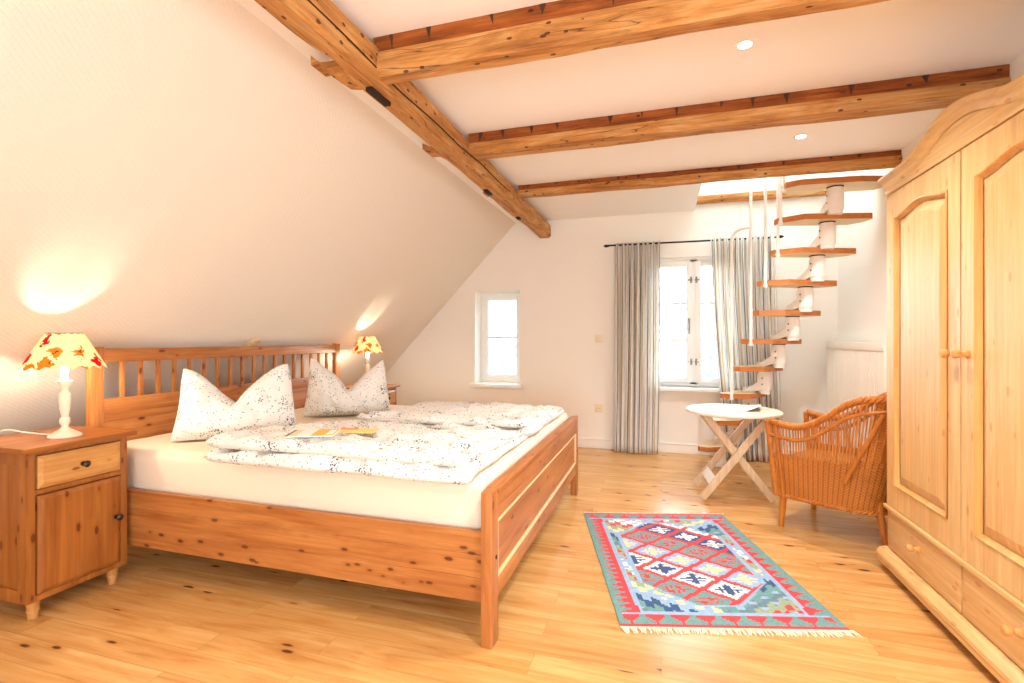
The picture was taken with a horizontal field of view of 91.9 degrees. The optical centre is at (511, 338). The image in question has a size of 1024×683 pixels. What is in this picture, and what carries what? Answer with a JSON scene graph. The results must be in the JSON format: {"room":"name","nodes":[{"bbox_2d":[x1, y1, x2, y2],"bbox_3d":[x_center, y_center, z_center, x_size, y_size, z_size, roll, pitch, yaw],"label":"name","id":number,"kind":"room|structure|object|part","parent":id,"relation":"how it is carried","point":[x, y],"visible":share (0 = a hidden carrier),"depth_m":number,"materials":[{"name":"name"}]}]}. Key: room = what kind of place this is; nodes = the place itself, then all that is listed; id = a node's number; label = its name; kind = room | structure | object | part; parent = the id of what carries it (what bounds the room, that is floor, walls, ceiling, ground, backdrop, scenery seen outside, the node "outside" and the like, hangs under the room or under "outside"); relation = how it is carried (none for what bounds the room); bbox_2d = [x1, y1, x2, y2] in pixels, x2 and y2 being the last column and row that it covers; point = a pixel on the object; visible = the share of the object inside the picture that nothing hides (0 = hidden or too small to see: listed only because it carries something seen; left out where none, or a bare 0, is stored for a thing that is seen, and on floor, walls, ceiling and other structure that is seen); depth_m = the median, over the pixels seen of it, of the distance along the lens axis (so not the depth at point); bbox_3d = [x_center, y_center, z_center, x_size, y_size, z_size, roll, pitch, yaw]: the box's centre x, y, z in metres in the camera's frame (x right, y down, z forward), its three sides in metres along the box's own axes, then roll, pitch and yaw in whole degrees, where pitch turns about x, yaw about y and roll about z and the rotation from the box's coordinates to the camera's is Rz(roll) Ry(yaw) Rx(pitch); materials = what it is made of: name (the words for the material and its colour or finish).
{"room":"bedroom","nodes":[
{"label":"bedroom","id":0,"kind":"room"},
{"bbox_2d":[0,0,514,435],"bbox_3d":[-2.108,-0.141,2.285,2.395,2.482,6.950,0,0,17],"label":"wall","id":1,"kind":"structure","parent":0,"point":[174,173],"depth_m":2.29,"materials":[{"name":"white paint"}]},
{"bbox_2d":[239,338,260,358],"bbox_3d":[-1.798,0.063,3.387,0.140,0.144,0.060,0,0,17],"label":"batten","id":2,"kind":"object","parent":1,"relation":"attached to","point":[253,341],"visible":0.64,"depth_m":3.36,"materials":[{"name":"brown wood"}]},
{"bbox_2d":[0,447,999,682],"bbox_3d":[-0.582,1.200,2.099,5.706,0.200,7.280,0,0,17],"label":"floor","id":3,"kind":"structure","parent":0,"point":[167,616],"depth_m":1.89,"materials":[{"name":"brown wood"}]},
{"bbox_2d":[0,425,136,620],"bbox_3d":[-1.985,0.759,2.133,0.454,0.682,0.426,0,0,17],"label":"nightstand","id":4,"kind":"object","parent":3,"relation":"on","point":[63,502],"visible":0.94,"depth_m":2.01,"materials":[{"name":"brown wood"}]},
{"bbox_3d":[-2.055,0.733,1.960,0.399,0.585,0.006,0,0,17],"label":"frame","id":5,"kind":"part","parent":4,"relation":"part of","materials":[{"name":"brown wood"}]},
{"bbox_3d":[-1.886,1.062,1.949,0.048,0.075,0.048,0,0,17],"label":"leg","id":6,"kind":"part","parent":4,"relation":"part of","materials":[{"name":"brown wood"}]},
{"bbox_2d":[0,333,106,438],"bbox_3d":[-2.009,0.196,2.150,0.478,0.444,0.285,0,0,17],"label":"table lamp","id":7,"kind":"object","parent":4,"relation":"on","point":[53,351],"visible":1,"depth_m":2.08,"materials":[{"name":"beige paint"}]},
{"bbox_3d":[-2.115,0.404,2.144,0.282,0.025,0.013,0,0,6],"label":"cord","id":8,"kind":"part","parent":7,"relation":"part of","materials":[{"name":"white plastic"}]},
{"bbox_3d":[-1.917,0.051,2.122,0.285,0.152,0.285,0,0,17],"label":"lamp shade","id":9,"kind":"part","parent":7,"relation":"part of","materials":[{"name":"fabric"}]},
{"bbox_3d":[-1.917,0.114,2.122,0.032,0.092,0.031,0,0,17],"label":"bulb","id":10,"kind":"part","parent":7,"relation":"part of","materials":[{"name":"white glass"}]},
{"bbox_3d":[-1.810,0.522,2.079,0.024,0.127,0.308,0,0,17],"label":"drawer","id":11,"kind":"part","parent":4,"relation":"part of","materials":[{"name":"beige wood"}]},
{"bbox_3d":[-1.810,0.806,2.079,0.024,0.384,0.308,0,0,17],"label":"door","id":12,"kind":"part","parent":4,"relation":"part of","materials":[{"name":"brown wood"}]},
{"bbox_3d":[-1.784,0.522,2.071,0.033,0.028,0.028,0,0,17],"label":"knob","id":13,"kind":"part","parent":4,"relation":"part of","materials":[{"name":"grey metal"}]},
{"bbox_3d":[-1.801,1.062,2.230,0.048,0.075,0.048,0,0,17],"label":"leg","id":14,"kind":"part","parent":4,"relation":"part of","materials":[{"name":"brown wood"}]},
{"bbox_3d":[-1.745,0.790,2.198,0.033,0.028,0.028,0,0,17],"label":"knob","id":15,"kind":"part","parent":4,"relation":"part of","materials":[{"name":"grey metal"}]},
{"bbox_3d":[-1.948,0.733,2.314,0.399,0.585,0.006,0,0,17],"label":"frame","id":16,"kind":"part","parent":4,"relation":"part of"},
{"bbox_2d":[86,343,577,648],"bbox_3d":[-0.779,0.569,2.986,2.085,1.062,1.953,0,0,17],"label":"bed","id":17,"kind":"object","parent":3,"relation":"on","point":[475,565],"visible":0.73,"depth_m":2.10,"materials":[{"name":"brown wood"}]},
{"bbox_3d":[-2.027,0.569,2.406,0.032,1.062,0.063,0,0,17],"label":"headboard post","id":18,"kind":"part","parent":17,"relation":"part of","materials":[{"name":"brown wood"}]},
{"bbox_3d":[-1.756,0.596,3.297,0.018,0.448,1.799,0,0,17],"label":"headboard panel","id":19,"kind":"part","parent":17,"relation":"part of","materials":[{"name":"brown wood"}]},
{"bbox_3d":[-1.757,0.336,3.297,0.025,0.078,1.799,0,0,17],"label":"headboard rail","id":20,"kind":"part","parent":17,"relation":"part of","materials":[{"name":"brown wood"}]},
{"bbox_3d":[-1.756,0.082,3.297,0.026,0.067,1.799,0,0,17],"label":"headboard rail","id":21,"kind":"part","parent":17,"relation":"part of","materials":[{"name":"brown wood"}]},
{"bbox_3d":[-1.056,0.827,2.088,2.000,0.253,0.025,0,0,17],"label":"rail","id":22,"kind":"part","parent":17,"relation":"part of","materials":[{"name":"brown wood"}]},
{"bbox_2d":[127,422,537,529],"bbox_3d":[-0.928,0.629,2.528,1.978,0.236,0.883,0,0,17],"label":"mattress","id":23,"kind":"object","parent":17,"relation":"on","point":[154,463],"visible":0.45,"depth_m":2.07,"materials":[{"name":"white fabric"}]},
{"bbox_2d":[170,364,296,441],"bbox_3d":[-1.435,0.325,2.577,0.578,0.379,0.284,0,0,-31],"label":"pillow","id":24,"kind":"object","parent":23,"relation":"on","point":[204,412],"visible":0.9,"depth_m":2.49,"materials":[{"name":"fabric"}]},
{"bbox_2d":[203,419,527,483],"bbox_3d":[-0.613,0.458,2.304,1.227,0.122,0.861,0,0,17],"label":"duvet","id":25,"kind":"object","parent":23,"relation":"on","point":[408,452],"visible":0.89,"depth_m":1.98,"materials":[{"name":"fabric"}]},
{"bbox_2d":[284,429,340,437],"bbox_3d":[-0.836,0.396,2.085,0.190,0.005,0.150,0,0,-7],"label":"leaflet","id":26,"kind":"object","parent":25,"relation":"on","point":[319,432],"visible":1,"depth_m":2.06,"materials":[{"name":"white paper"}]},
{"bbox_3d":[-0.903,0.394,2.076,0.026,0.001,0.140,0,0,-7],"label":"peach panel","id":27,"kind":"part","parent":26,"relation":"part of","materials":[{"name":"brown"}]},
{"bbox_3d":[-0.787,0.394,2.091,0.088,0.001,0.148,0,0,-7],"label":"yellow panel","id":28,"kind":"part","parent":26,"relation":"part of","materials":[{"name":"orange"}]},
{"bbox_2d":[337,428,379,432],"bbox_3d":[-0.692,0.407,2.200,0.180,0.004,0.100,0,0,7],"label":"leaflet","id":29,"kind":"object","parent":25,"relation":"on","point":[343,430],"visible":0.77,"depth_m":2.19,"materials":[{"name":"yellow paper"}]},
{"bbox_3d":[-1.487,0.569,4.188,0.032,1.062,0.063,0,0,17],"label":"headboard post","id":30,"kind":"part","parent":17,"relation":"part of","materials":[{"name":"brown wood"}]},
{"bbox_2d":[294,405,567,442],"bbox_3d":[-0.671,0.628,3.374,1.978,0.237,0.879,0,0,17],"label":"mattress","id":31,"kind":"object","parent":17,"relation":"on","point":[550,427],"visible":0.07,"depth_m":3.18,"materials":[{"name":"white fabric"}]},
{"bbox_2d":[302,358,389,416],"bbox_3d":[-1.104,0.321,3.334,0.543,0.387,0.298,0,0,-2],"label":"pillow","id":32,"kind":"object","parent":31,"relation":"on","point":[327,395],"visible":0.98,"depth_m":3.24,"materials":[{"name":"fabric"}]},
{"bbox_2d":[356,401,564,435],"bbox_3d":[-0.265,0.466,3.155,1.074,0.093,0.998,0,0,17],"label":"duvet","id":33,"kind":"object","parent":31,"relation":"on","point":[528,420],"visible":0.98,"depth_m":2.86,"materials":[{"name":"fabric"}]},
{"bbox_3d":[-0.081,0.824,1.790,0.043,0.553,0.070,0,0,17],"label":"footboard post","id":34,"kind":"part","parent":17,"relation":"part of","materials":[{"name":"brown wood"}]},
{"bbox_3d":[0.183,0.605,2.651,0.049,0.121,1.750,0,0,17],"label":"footboard rail","id":35,"kind":"part","parent":17,"relation":"part of","materials":[{"name":"brown wood"}]},
{"bbox_3d":[0.181,0.770,2.651,0.016,0.230,1.730,0,0,17],"label":"footboard panel","id":36,"kind":"part","parent":17,"relation":"part of","materials":[{"name":"brown wood"}]},
{"bbox_3d":[0.193,0.770,2.648,0.015,0.214,1.734,0,0,17],"label":"panel moulding","id":37,"kind":"part","parent":17,"relation":"part of","materials":[{"name":"brown wood"}]},
{"bbox_3d":[0.181,0.913,2.651,0.033,0.077,1.730,0,0,17],"label":"footboard rail","id":38,"kind":"part","parent":17,"relation":"part of","materials":[{"name":"brown wood"}]},
{"bbox_3d":[0.441,0.824,3.513,0.043,0.553,0.070,0,0,17],"label":"footboard post","id":39,"kind":"part","parent":17,"relation":"part of","materials":[{"name":"brown wood"}]},
{"bbox_2d":[345,384,400,404],"bbox_3d":[-1.290,0.759,4.425,0.454,0.682,0.426,0,0,17],"label":"nightstand","id":40,"kind":"object","parent":3,"relation":"on","point":[391,388],"visible":0.06,"depth_m":4.46,"materials":[{"name":"brown wood"}]},
{"bbox_2d":[351,336,383,372],"bbox_3d":[-1.282,0.196,4.390,0.285,0.444,0.285,0,0,17],"label":"table lamp","id":41,"kind":"object","parent":40,"relation":"on","point":[365,344],"visible":0.92,"depth_m":4.32,"materials":[{"name":"beige paint"}]},
{"bbox_3d":[-1.282,0.051,4.390,0.285,0.152,0.285,0,0,17],"label":"lamp shade","id":42,"kind":"part","parent":41,"relation":"part of","materials":[{"name":"fabric"}]},
{"bbox_3d":[-1.115,0.522,4.371,0.024,0.127,0.308,0,0,17],"label":"drawer","id":43,"kind":"part","parent":40,"relation":"part of","materials":[{"name":"brown wood"}]},
{"bbox_2d":[583,512,862,637],"bbox_3d":[0.870,1.096,2.476,0.880,0.008,1.297,0,0,2],"label":"rug","id":44,"kind":"object","parent":3,"relation":"on","point":[696,572],"visible":1,"depth_m":2.23,"materials":[{"name":"multicoloured fabric"}]},
{"bbox_2d":[686,404,782,502],"bbox_3d":[1.557,0.795,3.489,0.624,0.600,0.624,0,0,12],"label":"folding table","id":45,"kind":"object","parent":3,"relation":"on","point":[763,413],"visible":0.86,"depth_m":3.34,"materials":[{"name":"beige wood"}]},
{"bbox_3d":[1.567,0.800,3.639,0.456,0.590,0.024,0,0,12],"label":"leg","id":46,"kind":"part","parent":45,"relation":"part of","materials":[{"name":"beige wood"}]},
{"bbox_2d":[697,404,760,411],"bbox_3d":[1.549,0.471,3.527,0.438,0.048,0.278,0,0,20],"label":"magazine","id":47,"kind":"object","parent":45,"relation":"on","point":[720,407],"visible":1,"depth_m":3.49,"materials":[{"name":"white paper"}]},
{"bbox_3d":[1.590,0.800,3.604,0.468,0.590,0.024,0,0,12],"label":"leg","id":48,"kind":"part","parent":45,"relation":"part of","materials":[{"name":"beige wood"}]},
{"bbox_3d":[1.502,0.800,3.326,0.456,0.590,0.024,0,0,12],"label":"leg","id":49,"kind":"part","parent":45,"relation":"part of","materials":[{"name":"beige wood"}]},
{"bbox_3d":[1.536,0.800,3.350,0.468,0.590,0.024,0,0,12],"label":"leg","id":50,"kind":"part","parent":45,"relation":"part of","materials":[{"name":"beige wood"}]},
{"bbox_2d":[698,175,883,466],"bbox_3d":[2.112,-0.456,3.859,0.668,3.112,1.352,0,0,-35],"label":"staircase","id":51,"kind":"structure","parent":3,"relation":"on","point":[831,214],"depth_m":3.75,"materials":[{"name":"brown wood"}]},
{"bbox_3d":[1.823,-0.199,3.956,0.025,1.388,0.164,0,0,-43],"label":"handrail","id":52,"kind":"part","parent":51,"relation":"part of","materials":[{"name":"white metal"}]},
{"bbox_2d":[765,392,887,545],"bbox_3d":[1.960,0.692,2.810,0.581,0.825,0.781,0,0,-38],"label":"wicker armchair","id":53,"kind":"object","parent":3,"relation":"on","point":[838,477],"visible":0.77,"depth_m":2.70,"materials":[{"name":"wicker"}]},
{"bbox_3d":[1.563,0.710,2.892,0.065,0.412,0.024,0,0,15],"label":"arm post","id":54,"kind":"part","parent":53,"relation":"part of","materials":[{"name":"wicker"}]},
{"bbox_3d":[1.592,0.951,2.910,0.042,0.301,0.044,0,0,-38],"label":"leg","id":55,"kind":"part","parent":53,"relation":"part of","materials":[{"name":"wicker"}]},
{"bbox_3d":[1.915,0.709,2.868,0.481,0.026,0.511,0,0,-38],"label":"seat","id":56,"kind":"part","parent":53,"relation":"part of","materials":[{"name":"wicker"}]},
{"bbox_3d":[1.930,0.952,2.574,0.036,0.304,0.089,0,0,-4],"label":"leg","id":57,"kind":"part","parent":53,"relation":"part of","materials":[{"name":"wicker"}]},
{"bbox_2d":[876,73,1023,682],"bbox_3d":[1.804,0.122,1.724,0.496,1.956,1.266,0,0,17],"label":"wardrobe","id":58,"kind":"object","parent":3,"relation":"on","point":[954,505],"visible":1,"depth_m":1.77,"materials":[{"name":"brown wood"}]},
{"bbox_3d":[1.685,0.882,2.084,0.047,0.033,0.032,0,0,17],"label":"knob","id":59,"kind":"part","parent":58,"relation":"part of","materials":[{"name":"brown wood"}]},
{"bbox_3d":[1.709,0.043,2.077,0.019,1.274,0.445,0,0,17],"label":"moulding","id":60,"kind":"part","parent":58,"relation":"part of","materials":[{"name":"brown wood"}]},
{"bbox_3d":[1.715,0.043,2.075,0.017,1.258,0.429,0,0,17],"label":"panel","id":61,"kind":"part","parent":58,"relation":"part of","materials":[{"name":"beige wood"}]},
{"bbox_3d":[1.716,0.052,2.075,0.022,1.465,0.609,0,0,17],"label":"door","id":62,"kind":"part","parent":58,"relation":"part of","materials":[{"name":"beige wood"}]},
{"bbox_3d":[1.718,0.902,2.074,0.022,0.176,0.606,0,0,17],"label":"drawer","id":63,"kind":"part","parent":58,"relation":"part of","materials":[{"name":"beige wood"}]},
{"bbox_3d":[1.601,0.053,1.819,0.051,0.033,0.032,0,0,17],"label":"knob","id":64,"kind":"part","parent":58,"relation":"part of","materials":[{"name":"brown wood"}]},
{"bbox_3d":[1.618,-0.784,1.782,0.076,0.144,1.242,0,0,17],"label":"cornice moulding","id":65,"kind":"part","parent":58,"relation":"part of","materials":[{"name":"beige wood"}]},
{"bbox_3d":[1.824,0.797,1.720,0.457,0.019,1.254,0,0,17],"label":"waist moulding","id":66,"kind":"part","parent":58,"relation":"part of","materials":[{"name":"beige wood"}]},
{"bbox_3d":[1.579,0.053,1.747,0.051,0.033,0.032,0,0,17],"label":"knob","id":67,"kind":"part","parent":58,"relation":"part of","materials":[{"name":"brown wood"}]},
{"bbox_3d":[1.538,0.052,1.484,0.022,1.465,0.609,0,0,17],"label":"door","id":68,"kind":"part","parent":58,"relation":"part of","materials":[{"name":"beige wood"}]},
{"bbox_3d":[1.540,0.902,1.484,0.022,0.176,0.606,0,0,17],"label":"drawer","id":69,"kind":"part","parent":58,"relation":"part of","materials":[{"name":"beige wood"}]},
{"bbox_3d":[1.530,0.043,1.487,0.019,1.274,0.445,0,0,17],"label":"moulding","id":70,"kind":"part","parent":58,"relation":"part of","materials":[{"name":"brown wood"}]},
{"bbox_3d":[1.536,0.043,1.485,0.017,1.258,0.429,0,0,17],"label":"panel","id":71,"kind":"part","parent":58,"relation":"part of","materials":[{"name":"beige wood"}]},
{"bbox_3d":[1.507,0.882,1.494,0.047,0.033,0.032,0,0,17],"label":"knob","id":72,"kind":"part","parent":58,"relation":"part of","materials":[{"name":"brown wood"}]},
{"bbox_2d":[386,172,836,449],"bbox_3d":[0.488,-0.900,5.286,5.506,4.000,0.340,0,0,17],"label":"wall","id":73,"kind":"structure","parent":0,"point":[565,280],"depth_m":5.03,"materials":[{"name":"white paint"}]},
{"bbox_2d":[253,0,550,237],"bbox_3d":[-0.619,-1.107,1.985,0.149,0.139,6.640,0,0,17],"label":"purlin","id":74,"kind":"object","parent":73,"relation":"attached to","point":[321,24],"visible":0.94,"depth_m":2.17,"materials":[{"name":"brown wood"}]},
{"bbox_2d":[470,292,522,388],"bbox_3d":[-0.133,0.004,5.416,0.583,1.037,0.330,0,0,17],"label":"window","id":75,"kind":"structure","parent":73,"relation":"in","point":[486,376],"depth_m":5.50,"materials":[{"name":"white paint"}]},
{"bbox_3d":[-0.145,0.501,5.373,0.583,0.043,0.240,0,0,17],"label":"sill","id":76,"kind":"part","parent":75,"relation":"part of","materials":[{"name":"white paint"}]},
{"bbox_3d":[-0.101,-0.018,5.502,0.423,0.912,0.057,0,0,17],"label":"sash","id":77,"kind":"part","parent":75,"relation":"part of","materials":[{"name":"white glass"}]},
{"bbox_2d":[595,404,602,411],"bbox_3d":[0.874,0.696,4.981,0.080,0.080,0.019,0,0,17],"label":"wall socket","id":78,"kind":"object","parent":73,"relation":"attached to","point":[598,407],"visible":1,"depth_m":4.98,"materials":[{"name":"beige plastic"}]},
{"bbox_2d":[595,335,602,341],"bbox_3d":[0.874,-0.005,4.982,0.080,0.080,0.017,0,0,17],"label":"light switch","id":79,"kind":"object","parent":73,"relation":"attached to","point":[598,338],"visible":1,"depth_m":4.97,"materials":[{"name":"beige plastic"}]},
{"bbox_2d":[659,256,718,392],"bbox_3d":[1.744,-0.147,4.748,1.025,1.285,0.240,0,0,17],"label":"window","id":80,"kind":"structure","parent":73,"relation":"in","point":[693,379],"depth_m":4.77,"materials":[{"name":"white paint"}]},
{"bbox_3d":[1.547,-0.165,4.857,0.404,1.170,0.057,0,0,17],"label":"sash","id":81,"kind":"part","parent":80,"relation":"part of","materials":[{"name":"white paint"}]},
{"bbox_3d":[1.733,0.477,4.710,1.025,0.035,0.160,0,0,17],"label":"sill","id":82,"kind":"part","parent":80,"relation":"part of","materials":[{"name":"white paint"}]},
{"bbox_3d":[1.701,-0.124,4.754,0.020,0.152,0.050,0,0,17],"label":"handle","id":83,"kind":"part","parent":80,"relation":"part of","materials":[{"name":"silver metal"}]},
{"bbox_3d":[1.968,-0.165,4.729,0.405,1.170,0.057,0,0,17],"label":"sash","id":84,"kind":"part","parent":80,"relation":"part of","materials":[{"name":"white paint"}]},
{"bbox_2d":[578,437,802,455],"bbox_3d":[0.492,1.051,5.095,4.987,0.098,0.022,0,0,17],"label":"baseboard","id":85,"kind":"structure","parent":73,"relation":"attached to","point":[666,447],"depth_m":4.79,"materials":[{"name":"white paint"}]},
{"bbox_2d":[604,235,783,247],"bbox_3d":[1.677,-0.912,4.689,1.594,0.036,0.117,0,0,17],"label":"curtain rod","id":86,"kind":"object","parent":73,"relation":"attached to","point":[780,236],"visible":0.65,"depth_m":4.66,"materials":[{"name":"black metal"}]},
{"bbox_2d":[614,241,660,453],"bbox_3d":[1.202,0.081,4.770,0.440,2.022,0.116,0,0,17],"label":"curtain","id":87,"kind":"object","parent":86,"relation":"hanging from","point":[637,298],"visible":1,"depth_m":4.75,"materials":[{"name":"fabric"}]},
{"bbox_2d":[711,235,782,461],"bbox_3d":[2.123,0.081,4.487,0.603,2.022,0.129,0,0,17],"label":"curtain","id":88,"kind":"object","parent":86,"relation":"hanging from","point":[763,327],"visible":0.62,"depth_m":4.48,"materials":[{"name":"fabric"}]},
{"bbox_2d":[696,190,826,204],"bbox_3d":[2.306,-1.306,4.508,1.195,0.068,0.086,0,0,17],"label":"beam","id":89,"kind":"structure","parent":73,"relation":"attached to","point":[771,194],"depth_m":4.53,"materials":[{"name":"brown wood"}]},
{"bbox_2d":[236,0,1023,222],"bbox_3d":[0.492,-1.340,1.617,3.370,0.220,6.780,0,0,17],"label":"ceiling","id":90,"kind":"structure","parent":0,"point":[896,39],"depth_m":2.31,"materials":[{"name":"white paint"}]},
{"bbox_2d":[309,0,895,90],"bbox_3d":[0.564,-1.146,1.718,2.932,0.167,0.116,0,0,17],"label":"ceiling beam","id":91,"kind":"structure","parent":90,"relation":"attached to","point":[561,27],"depth_m":1.80,"materials":[{"name":"brown wood"}]},
{"bbox_2d":[483,150,901,198],"bbox_3d":[1.167,-1.181,3.666,2.907,0.096,0.107,0,0,17],"label":"ceiling beam","id":92,"kind":"structure","parent":90,"relation":"attached to","point":[883,159],"depth_m":3.52,"materials":[{"name":"brown wood"}]},
{"bbox_2d":[422,64,1010,161],"bbox_3d":[0.867,-1.165,2.692,2.917,0.128,0.165,0,0,17],"label":"ceiling beam","id":93,"kind":"structure","parent":90,"relation":"attached to","point":[936,91],"depth_m":2.54,"materials":[{"name":"brown wood"}]},
{"bbox_2d":[734,38,755,50],"bbox_3d":[0.971,-1.228,2.064,0.084,0.005,0.084,0,0,17],"label":"recessed light","id":94,"kind":"object","parent":90,"relation":"in","point":[744,44],"visible":1,"depth_m":2.06,"materials":[{"name":"white paint"}]},
{"bbox_3d":[0.971,-1.228,2.064,0.054,0.002,0.054,0,0,17],"label":"bulb","id":95,"kind":"part","parent":94,"relation":"part of","materials":[{"name":"white glass"}]},
{"bbox_2d":[793,133,808,138],"bbox_3d":[1.751,-1.228,2.999,0.084,0.005,0.084,0,0,17],"label":"recessed light","id":96,"kind":"object","parent":90,"relation":"in","point":[802,135],"visible":1,"depth_m":3.00,"materials":[{"name":"white paint"}]},
{"bbox_2d":[837,53,1023,342],"bbox_3d":[2.023,-0.900,1.205,0.200,4.000,7.280,0,0,17],"label":"wall","id":97,"kind":"structure","parent":0,"point":[861,276],"depth_m":3.78,"materials":[{"name":"white paint"}]},
{"bbox_2d":[826,342,886,447],"bbox_3d":[2.642,0.562,3.776,0.105,1.075,1.172,0,0,17],"label":"radiator","id":98,"kind":"object","parent":97,"relation":"attached to","point":[855,370],"visible":0.54,"depth_m":3.73,"materials":[{"name":"white metal"}]},
{"bbox_2d":[826,342,886,350],"bbox_3d":[2.632,0.052,3.779,0.084,0.055,1.172,0,0,17],"label":"grille","id":99,"kind":"object","parent":98,"relation":"attached to","point":[831,346],"depth_m":3.68,"materials":[{"name":"white metal"}]},
{"bbox_3d":[2.464,0.485,3.221,0.078,0.890,0.006,0,0,17],"label":"panel","id":100,"kind":"part","parent":98,"relation":"part of","materials":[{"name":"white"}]},
{"label":"outside","id":101,"kind":"structure","parent":0,"visible":0},
{"bbox_2d":[660,354,716,362],"bbox_3d":[21.113,4.200,69.671,120.000,0.200,134.400,0,0,17],"label":"ground","id":102,"kind":"structure","parent":101,"point":[662,357],"depth_m":104.09,"materials":[{"name":"white"}]},
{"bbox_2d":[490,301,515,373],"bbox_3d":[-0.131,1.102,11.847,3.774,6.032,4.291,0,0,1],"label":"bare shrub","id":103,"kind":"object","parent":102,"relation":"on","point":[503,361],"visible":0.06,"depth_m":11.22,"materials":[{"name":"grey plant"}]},
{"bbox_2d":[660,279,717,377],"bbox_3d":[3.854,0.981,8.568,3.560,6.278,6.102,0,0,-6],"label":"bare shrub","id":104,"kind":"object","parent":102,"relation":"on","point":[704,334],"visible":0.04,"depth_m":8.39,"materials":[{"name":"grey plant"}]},
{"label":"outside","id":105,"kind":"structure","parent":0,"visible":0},
{"bbox_2d":[490,334,717,377],"bbox_3d":[14.790,-0.322,48.808,140.000,10.069,34.000,0,0,17],"label":"hill","id":106,"kind":"structure","parent":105,"point":[666,369],"depth_m":55.47,"materials":[{"name":"white"}]}
]}

